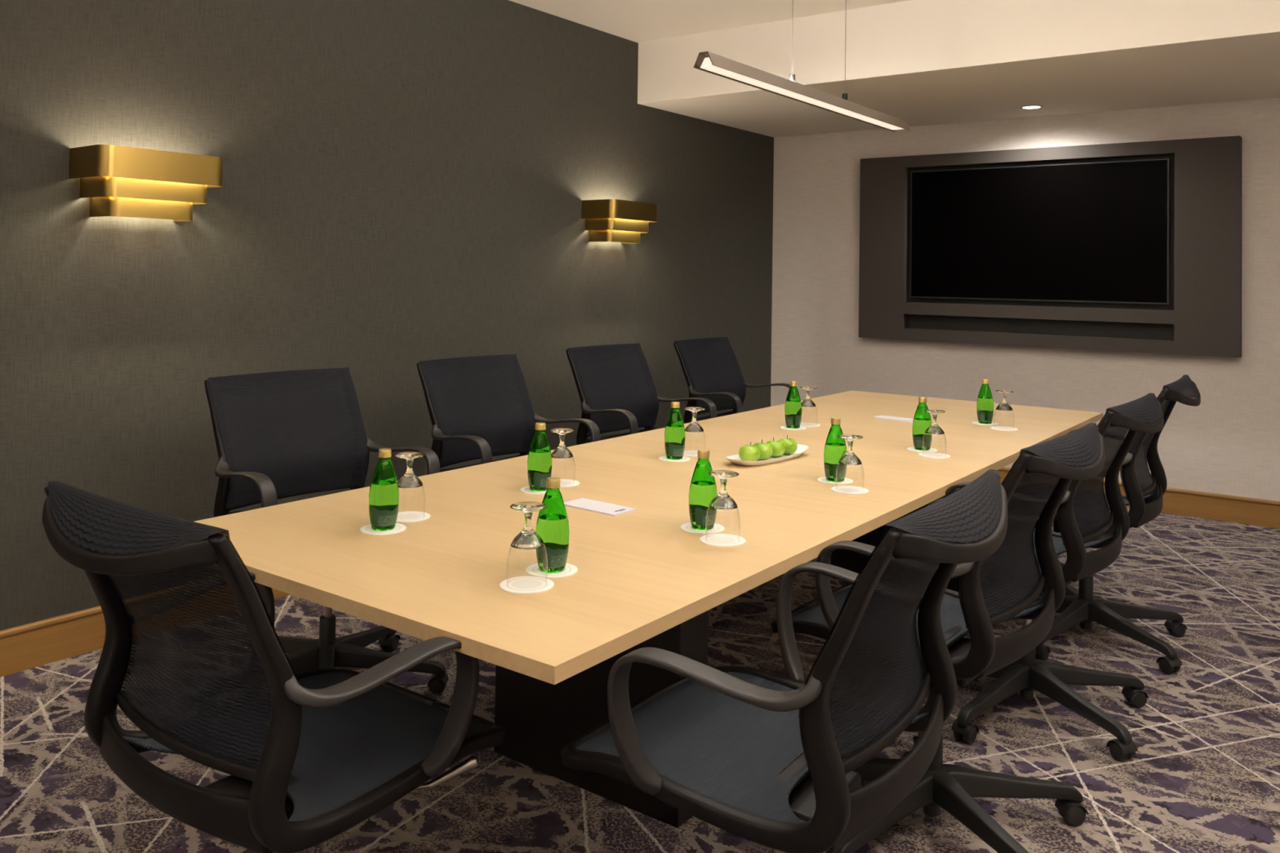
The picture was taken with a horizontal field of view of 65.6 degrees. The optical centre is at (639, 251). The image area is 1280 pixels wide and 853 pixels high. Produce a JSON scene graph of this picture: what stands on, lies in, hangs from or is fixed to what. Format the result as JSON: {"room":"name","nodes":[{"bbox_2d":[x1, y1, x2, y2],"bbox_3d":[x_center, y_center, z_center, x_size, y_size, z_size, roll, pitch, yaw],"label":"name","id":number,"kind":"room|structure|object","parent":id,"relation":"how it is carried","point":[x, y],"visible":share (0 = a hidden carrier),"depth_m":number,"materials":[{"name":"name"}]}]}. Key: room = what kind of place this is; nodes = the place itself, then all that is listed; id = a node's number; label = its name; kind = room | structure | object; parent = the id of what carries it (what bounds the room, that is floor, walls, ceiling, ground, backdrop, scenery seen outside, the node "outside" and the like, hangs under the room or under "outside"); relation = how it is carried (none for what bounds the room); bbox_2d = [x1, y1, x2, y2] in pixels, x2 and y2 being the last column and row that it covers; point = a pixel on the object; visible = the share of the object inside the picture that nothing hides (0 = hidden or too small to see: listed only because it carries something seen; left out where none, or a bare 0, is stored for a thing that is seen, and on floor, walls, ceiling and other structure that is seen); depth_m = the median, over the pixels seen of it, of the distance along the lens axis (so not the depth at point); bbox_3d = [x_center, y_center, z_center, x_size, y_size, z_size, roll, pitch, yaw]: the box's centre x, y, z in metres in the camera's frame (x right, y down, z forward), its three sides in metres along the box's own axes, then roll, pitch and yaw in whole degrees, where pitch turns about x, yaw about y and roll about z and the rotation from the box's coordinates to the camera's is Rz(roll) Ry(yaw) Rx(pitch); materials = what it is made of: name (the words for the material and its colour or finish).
{"room":"conference room","nodes":[
{"label":"conference room","id":0,"kind":"room"},
{"bbox_2d":[0,0,773,631],"bbox_3d":[-1.414,0.046,4.373,0.100,2.812,8.000,0,-2,37],"label":"wall","id":1,"kind":"structure","parent":0,"point":[405,183],"depth_m":4.34,"materials":[{"name":"fabric"}]},
{"bbox_2d":[68,144,222,222],"bbox_3d":[-1.776,-0.236,3.603,0.235,0.238,0.456,0,-2,37],"label":"wall sconce","id":2,"kind":"object","parent":1,"relation":"attached to","point":[122,181],"visible":1,"depth_m":3.51,"materials":[{"name":"gold metal"}]},
{"bbox_2d":[0,587,291,677],"bbox_3d":[-1.387,1.376,4.307,0.018,0.150,8.000,0,-2,37],"label":"baseboard","id":3,"kind":"structure","parent":1,"relation":"attached to","point":[24,647],"depth_m":3.43,"materials":[{"name":"brown wood"}]},
{"bbox_2d":[581,199,657,244],"bbox_3d":[-0.109,-0.169,5.854,0.235,0.238,0.456,0,-2,37],"label":"wall sconce","id":4,"kind":"object","parent":1,"relation":"attached to","point":[623,221],"visible":1,"depth_m":5.74,"materials":[{"name":"gold metal"}]},
{"bbox_2d":[0,507,1279,852],"bbox_3d":[0.412,1.497,2.970,4.700,0.100,8.200,0,-2,37],"label":"floor","id":5,"kind":"structure","parent":0,"point":[1203,775],"depth_m":2.85,"materials":[{"name":"carpet"}]},
{"bbox_2d":[41,480,506,852],"bbox_3d":[-0.643,0.907,1.810,0.764,0.990,0.765,0,-2,36],"label":"office chair","id":6,"kind":"object","parent":5,"relation":"on","point":[193,655],"visible":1,"depth_m":1.63,"materials":[{"name":"black fabric"}]},
{"bbox_2d":[204,367,448,694],"bbox_3d":[-1.030,0.926,3.266,0.765,1.010,0.770,0,-2,39],"label":"office chair","id":7,"kind":"object","parent":5,"relation":"on","point":[278,435],"visible":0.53,"depth_m":3.37,"materials":[{"name":"black fabric"}]},
{"bbox_2d":[417,354,599,473],"bbox_3d":[-0.514,0.954,4.017,0.794,1.007,0.758,0,-2,39],"label":"office chair","id":8,"kind":"object","parent":5,"relation":"on","point":[479,406],"visible":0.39,"depth_m":4.19,"materials":[{"name":"black fabric"}]},
{"bbox_2d":[565,342,716,444],"bbox_3d":[0.033,0.979,4.793,0.764,1.010,0.762,0,-2,40],"label":"office chair","id":9,"kind":"object","parent":5,"relation":"on","point":[615,387],"visible":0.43,"depth_m":4.95,"materials":[{"name":"black fabric"}]},
{"bbox_2d":[195,390,1102,827],"bbox_3d":[0.519,1.093,3.572,1.303,0.740,3.984,0,-2,37],"label":"conference table","id":10,"kind":"object","parent":5,"relation":"on","point":[641,580],"visible":0.68,"depth_m":2.54,"materials":[{"name":"brown wood"}]},
{"bbox_2d":[360,523,406,535],"bbox_3d":[-0.626,0.677,2.423,0.109,0.002,0.109,0,-2,37],"label":"coaster","id":11,"kind":"object","parent":10,"relation":"on","point":[367,529],"visible":0.73,"depth_m":2.40,"materials":[{"name":"paper"}]},
{"bbox_2d":[368,448,399,530],"bbox_3d":[-0.624,0.580,2.425,0.072,0.192,0.072,0,-2,40],"label":"water bottle","id":12,"kind":"object","parent":11,"relation":"on","point":[384,493],"visible":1,"depth_m":2.40,"materials":[{"name":"green glass"}]},
{"bbox_2d":[395,511,430,522],"bbox_3d":[-0.592,0.680,2.544,0.109,0.002,0.109,0,-2,37],"label":"coaster","id":13,"kind":"object","parent":10,"relation":"on","point":[410,516],"visible":0.76,"depth_m":2.54,"materials":[{"name":"paper"}]},
{"bbox_2d":[395,452,425,511],"bbox_3d":[-0.591,0.599,2.546,0.083,0.160,0.083,0,-2,37],"label":"goblet","id":14,"kind":"object","parent":13,"relation":"on","point":[409,480],"visible":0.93,"depth_m":2.53,"materials":[{"name":"clear glass"}]},
{"bbox_2d":[499,576,554,594],"bbox_3d":[-0.228,0.673,2.004,0.109,0.002,0.109,0,-2,37],"label":"coaster","id":15,"kind":"object","parent":10,"relation":"on","point":[520,584],"visible":1,"depth_m":2.00,"materials":[{"name":"paper"}]},
{"bbox_2d":[506,501,547,586],"bbox_3d":[-0.227,0.592,2.006,0.083,0.160,0.083,0,-2,37],"label":"goblet","id":16,"kind":"object","parent":15,"relation":"on","point":[527,539],"visible":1,"depth_m":1.99,"materials":[{"name":"clear glass"}]},
{"bbox_2d":[520,486,546,494],"bbox_3d":[-0.292,0.693,2.885,0.109,0.002,0.109,0,-2,37],"label":"coaster","id":17,"kind":"object","parent":10,"relation":"on","point":[526,490],"visible":0.52,"depth_m":2.85,"materials":[{"name":"paper"}]},
{"bbox_2d":[527,422,551,491],"bbox_3d":[-0.291,0.596,2.887,0.072,0.192,0.072,0,-1,23],"label":"water bottle","id":18,"kind":"object","parent":17,"relation":"on","point":[540,455],"visible":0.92,"depth_m":2.86,"materials":[{"name":"green glass"}]},
{"bbox_2d":[525,563,577,578],"bbox_3d":[-0.187,0.676,2.108,0.109,0.002,0.109,0,-2,37],"label":"coaster","id":19,"kind":"object","parent":10,"relation":"on","point":[533,570],"visible":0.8,"depth_m":2.09,"materials":[{"name":"paper"}]},
{"bbox_2d":[535,476,568,573],"bbox_3d":[-0.185,0.579,2.110,0.072,0.192,0.072,0,-2,32],"label":"water bottle","id":20,"kind":"object","parent":19,"relation":"on","point":[552,523],"visible":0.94,"depth_m":2.08,"materials":[{"name":"green glass"}]},
{"bbox_2d":[560,479,579,487],"bbox_3d":[-0.236,0.696,2.980,0.109,0.002,0.109,0,-2,37],"label":"coaster","id":21,"kind":"object","parent":10,"relation":"on","point":[564,482],"visible":0.52,"depth_m":2.97,"materials":[{"name":"paper"}]},
{"bbox_2d":[550,427,575,478],"bbox_3d":[-0.234,0.615,2.982,0.083,0.160,0.083,0,-2,37],"label":"goblet","id":22,"kind":"object","parent":21,"relation":"on","point":[562,451],"visible":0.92,"depth_m":2.97,"materials":[{"name":"clear glass"}]},
{"bbox_2d":[564,497,635,516],"bbox_3d":[-0.113,0.690,2.683,0.192,0.004,0.090,0,-2,39],"label":"notepad","id":23,"kind":"object","parent":10,"relation":"on","point":[603,508],"visible":0.95,"depth_m":2.67,"materials":[{"name":"grey paper"}]},
{"bbox_2d":[658,455,690,462],"bbox_3d":[0.119,0.712,3.408,0.109,0.002,0.109,0,-2,37],"label":"coaster","id":24,"kind":"object","parent":10,"relation":"on","point":[661,458],"visible":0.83,"depth_m":3.38,"materials":[{"name":"paper"}]},
{"bbox_2d":[664,401,685,459],"bbox_3d":[0.120,0.615,3.410,0.072,0.192,0.072,0,-2,43],"label":"water bottle","id":25,"kind":"object","parent":24,"relation":"on","point":[674,433],"visible":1,"depth_m":3.38,"materials":[{"name":"green glass"}]},
{"bbox_2d":[683,450,697,457],"bbox_3d":[0.190,0.715,3.511,0.109,0.002,0.109,0,-2,37],"label":"coaster","id":26,"kind":"object","parent":10,"relation":"on","point":[686,453],"visible":0.45,"depth_m":3.50,"materials":[{"name":"paper"}]},
{"bbox_2d":[684,406,706,445],"bbox_3d":[0.192,0.634,3.513,0.083,0.160,0.083,0,-2,37],"label":"goblet","id":27,"kind":"object","parent":26,"relation":"on","point":[694,427],"visible":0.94,"depth_m":3.50,"materials":[{"name":"clear glass"}]},
{"bbox_2d":[680,522,724,533],"bbox_3d":[0.156,0.690,2.477,0.109,0.002,0.109,0,-2,37],"label":"coaster","id":28,"kind":"object","parent":10,"relation":"on","point":[717,528],"visible":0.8,"depth_m":2.45,"materials":[{"name":"paper"}]},
{"bbox_2d":[688,448,717,529],"bbox_3d":[0.158,0.593,2.479,0.072,0.192,0.072,0,-2,37],"label":"water bottle","id":29,"kind":"object","parent":28,"relation":"on","point":[703,486],"visible":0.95,"depth_m":2.45,"materials":[{"name":"green glass"}]},
{"bbox_2d":[699,533,746,546],"bbox_3d":[0.197,0.688,2.366,0.109,0.002,0.109,0,-2,37],"label":"coaster","id":30,"kind":"object","parent":10,"relation":"on","point":[713,540],"visible":1,"depth_m":2.36,"materials":[{"name":"paper"}]},
{"bbox_2d":[705,470,740,534],"bbox_3d":[0.198,0.607,2.368,0.083,0.160,0.083,0,-2,37],"label":"goblet","id":31,"kind":"object","parent":30,"relation":"on","point":[722,500],"visible":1,"depth_m":2.35,"materials":[{"name":"clear glass"}]},
{"bbox_2d":[724,444,808,466],"bbox_3d":[0.442,0.704,3.424,0.132,0.028,0.410,0,-2,44],"label":"serving plate","id":32,"kind":"object","parent":10,"relation":"on","point":[801,449],"visible":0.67,"depth_m":3.38,"materials":[{"name":"white ceramic"}]},
{"bbox_2d":[738,442,759,461],"bbox_3d":[0.369,0.677,3.352,0.073,0.066,0.073,0,-2,37],"label":"apple","id":33,"kind":"object","parent":32,"relation":"on","point":[750,452],"visible":0.91,"depth_m":3.33,"materials":[{"name":"green food"}]},
{"bbox_2d":[753,440,773,459],"bbox_3d":[0.418,0.679,3.404,0.073,0.066,0.073,0,-2,29],"label":"apple","id":34,"kind":"object","parent":32,"relation":"on","point":[766,450],"visible":0.78,"depth_m":3.38,"materials":[{"name":"green food"}]},
{"bbox_2d":[765,437,785,457],"bbox_3d":[0.468,0.681,3.458,0.073,0.066,0.073,0,-1,22],"label":"apple","id":35,"kind":"object","parent":32,"relation":"on","point":[778,447],"visible":0.84,"depth_m":3.43,"materials":[{"name":"green food"}]},
{"bbox_2d":[778,435,797,454],"bbox_3d":[0.520,0.683,3.513,0.073,0.066,0.073,1,-1,14],"label":"apple","id":36,"kind":"object","parent":32,"relation":"on","point":[790,444],"visible":0.75,"depth_m":3.48,"materials":[{"name":"green food"}]},
{"bbox_2d":[779,426,806,430],"bbox_3d":[0.638,0.737,4.145,0.109,0.002,0.109,0,-2,37],"label":"coaster","id":37,"kind":"object","parent":10,"relation":"on","point":[801,428],"visible":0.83,"depth_m":4.12,"materials":[{"name":"paper"}]},
{"bbox_2d":[784,381,801,428],"bbox_3d":[0.640,0.640,4.147,0.072,0.192,0.072,1,-1,-9],"label":"water bottle","id":38,"kind":"object","parent":37,"relation":"on","point":[793,407],"visible":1,"depth_m":4.12,"materials":[{"name":"green glass"}]},
{"bbox_2d":[800,422,820,426],"bbox_3d":[0.715,0.741,4.242,0.109,0.002,0.109,0,-2,37],"label":"coaster","id":39,"kind":"object","parent":10,"relation":"on","point":[803,424],"visible":0.77,"depth_m":4.23,"materials":[{"name":"paper"}]},
{"bbox_2d":[799,386,817,417],"bbox_3d":[0.717,0.659,4.244,0.083,0.160,0.083,0,-2,37],"label":"goblet","id":40,"kind":"object","parent":39,"relation":"on","point":[807,402],"visible":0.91,"depth_m":4.23,"materials":[{"name":"clear glass"}]},
{"bbox_2d":[817,476,853,484],"bbox_3d":[0.605,0.712,3.082,0.109,0.002,0.109,0,-2,37],"label":"coaster","id":41,"kind":"object","parent":10,"relation":"on","point":[846,481],"visible":0.73,"depth_m":3.06,"materials":[{"name":"paper"}]},
{"bbox_2d":[823,417,846,481],"bbox_3d":[0.607,0.614,3.085,0.072,0.192,0.072,0,-1,22],"label":"water bottle","id":42,"kind":"object","parent":41,"relation":"on","point":[835,447],"visible":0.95,"depth_m":3.06,"materials":[{"name":"green glass"}]},
{"bbox_2d":[831,485,868,494],"bbox_3d":[0.622,0.709,2.947,0.109,0.002,0.109,0,-2,37],"label":"coaster","id":43,"kind":"object","parent":10,"relation":"on","point":[849,490],"visible":1,"depth_m":2.94,"materials":[{"name":"paper"}]},
{"bbox_2d":[835,434,864,489],"bbox_3d":[0.623,0.627,2.949,0.083,0.160,0.083,0,-2,37],"label":"goblet","id":44,"kind":"object","parent":43,"relation":"on","point":[849,458],"visible":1,"depth_m":2.93,"materials":[{"name":"clear glass"}]},
{"bbox_2d":[872,415,913,422],"bbox_3d":[1.153,0.752,4.458,0.192,0.004,0.090,0,-2,41],"label":"notepad","id":45,"kind":"object","parent":10,"relation":"on","point":[884,417],"visible":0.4,"depth_m":4.45,"materials":[{"name":"grey paper"}]},
{"bbox_2d":[906,446,937,452],"bbox_3d":[1.040,0.732,3.664,0.109,0.002,0.109,0,-2,37],"label":"coaster","id":46,"kind":"object","parent":10,"relation":"on","point":[912,449],"visible":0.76,"depth_m":3.64,"materials":[{"name":"paper"}]},
{"bbox_2d":[912,396,932,450],"bbox_3d":[1.042,0.635,3.667,0.072,0.192,0.072,1,-1,-2],"label":"water bottle","id":47,"kind":"object","parent":46,"relation":"on","point":[922,421],"visible":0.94,"depth_m":3.64,"materials":[{"name":"green glass"}]},
{"bbox_2d":[918,452,950,458],"bbox_3d":[1.051,0.730,3.547,0.109,0.002,0.109,0,-2,37],"label":"coaster","id":48,"kind":"object","parent":10,"relation":"on","point":[927,455],"visible":1,"depth_m":3.54,"materials":[{"name":"paper"}]},
{"bbox_2d":[922,408,946,454],"bbox_3d":[1.052,0.648,3.549,0.083,0.160,0.083,0,-2,37],"label":"goblet","id":49,"kind":"object","parent":48,"relation":"on","point":[934,428],"visible":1,"depth_m":3.53,"materials":[{"name":"clear glass"}]},
{"bbox_2d":[972,421,998,425],"bbox_3d":[1.514,0.756,4.361,0.109,0.002,0.109,0,-2,37],"label":"coaster","id":50,"kind":"object","parent":10,"relation":"on","point":[974,422],"visible":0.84,"depth_m":4.34,"materials":[{"name":"paper"}]},
{"bbox_2d":[976,378,993,423],"bbox_3d":[1.515,0.659,4.363,0.072,0.192,0.072,1,-1,1],"label":"water bottle","id":51,"kind":"object","parent":50,"relation":"on","point":[984,405],"visible":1,"depth_m":4.34,"materials":[{"name":"green glass"}]},
{"bbox_2d":[990,426,1017,431],"bbox_3d":[1.546,0.753,4.219,0.109,0.002,0.109,0,-2,37],"label":"coaster","id":52,"kind":"object","parent":10,"relation":"on","point":[997,428],"visible":1,"depth_m":4.22,"materials":[{"name":"paper"}]},
{"bbox_2d":[993,390,1014,426],"bbox_3d":[1.547,0.672,4.221,0.083,0.160,0.083,0,-2,37],"label":"goblet","id":53,"kind":"object","parent":52,"relation":"on","point":[1003,406],"visible":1,"depth_m":4.21,"materials":[{"name":"clear glass"}]},
{"bbox_2d":[673,337,790,423],"bbox_3d":[0.595,1.013,5.621,0.778,0.998,0.760,0,-2,38],"label":"office chair","id":54,"kind":"object","parent":5,"relation":"on","point":[711,369],"visible":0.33,"depth_m":5.79,"materials":[{"name":"black fabric"}]},
{"bbox_2d":[560,469,1008,852],"bbox_3d":[0.246,0.911,1.825,0.779,1.010,0.767,0,-2,35],"label":"office chair","id":55,"kind":"object","parent":5,"relation":"on","point":[763,757],"visible":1,"depth_m":1.66,"materials":[{"name":"black fabric"}]},
{"bbox_2d":[770,422,1105,852],"bbox_3d":[0.724,0.935,2.494,0.778,1.010,0.763,0,-2,39],"label":"office chair","id":56,"kind":"object","parent":5,"relation":"on","point":[1002,586],"visible":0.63,"depth_m":2.36,"materials":[{"name":"black fabric"}]},
{"bbox_2d":[942,392,1164,761],"bbox_3d":[1.236,0.959,3.197,0.778,1.010,0.763,0,-2,39],"label":"office chair","id":57,"kind":"object","parent":5,"relation":"on","point":[1082,517],"visible":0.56,"depth_m":3.04,"materials":[{"name":"black plastic"}]},
{"bbox_2d":[1033,374,1200,673],"bbox_3d":[1.717,0.982,3.843,0.779,1.010,0.768,0,-2,36],"label":"office chair","id":58,"kind":"object","parent":5,"relation":"on","point":[1144,498],"visible":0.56,"depth_m":3.69,"materials":[{"name":"black plastic"}]},
{"bbox_2d":[509,0,908,43],"bbox_3d":[-0.092,-1.440,2.297,4.700,0.100,6.353,0,-2,37],"label":"ceiling","id":59,"kind":"structure","parent":0,"point":[637,21],"depth_m":5.45,"materials":[{"name":"white paint"}]},
{"bbox_2d":[693,0,910,131],"bbox_3d":[0.694,-0.951,3.812,0.076,0.780,1.640,0,-2,37],"label":"linear pendant","id":60,"kind":"object","parent":59,"relation":"hanging from","point":[707,61],"visible":1,"depth_m":3.62,"materials":[{"name":"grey metal"}]},
{"bbox_2d":[700,57,902,129],"bbox_3d":[0.689,-0.580,3.803,0.063,0.030,1.580,0,-2,37],"label":"diffuser","id":61,"kind":"object","parent":60,"relation":"attached to","point":[724,67],"depth_m":3.62,"materials":[{"name":"white plastic"}]},
{"bbox_2d":[770,97,1279,501],"bbox_3d":[2.845,0.106,6.259,4.700,2.912,0.100,0,-2,37],"label":"wall","id":62,"kind":"structure","parent":0,"point":[1228,443],"depth_m":6.40,"materials":[{"name":"white paint"}]},
{"bbox_2d":[637,0,1279,137],"bbox_3d":[2.314,-1.135,5.546,4.500,0.480,1.747,0,-2,37],"label":"soffit","id":63,"kind":"object","parent":62,"relation":"attached to","point":[915,62],"depth_m":5.26,"materials":[{"name":"white paint"}]},
{"bbox_2d":[1019,105,1043,109],"bbox_3d":[2.391,-0.878,6.070,0.136,0.006,0.136,0,-2,37],"label":"recessed light","id":64,"kind":"object","parent":63,"relation":"in","point":[1026,107],"visible":1,"depth_m":6.07,"materials":[{"name":"white"}]},
{"bbox_2d":[858,135,1241,357],"bbox_3d":[2.513,-0.023,6.385,2.316,1.265,0.100,0,-2,37],"label":"panel","id":65,"kind":"object","parent":62,"relation":"attached to","point":[1202,317],"visible":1,"depth_m":6.13,"materials":[{"name":"laminate"}]},
{"bbox_2d":[910,158,1170,304],"bbox_3d":[2.518,-0.115,6.397,1.590,0.872,0.056,0,-2,37],"label":"television","id":66,"kind":"object","parent":65,"relation":"attached to","point":[1095,232],"visible":1,"depth_m":6.32,"materials":[{"name":"black"}]},
{"bbox_2d":[997,466,1279,528],"bbox_3d":[2.795,1.485,6.174,4.482,0.150,0.018,0,-2,37],"label":"baseboard","id":67,"kind":"structure","parent":62,"relation":"attached to","point":[1232,508],"depth_m":5.76,"materials":[{"name":"brown wood"}]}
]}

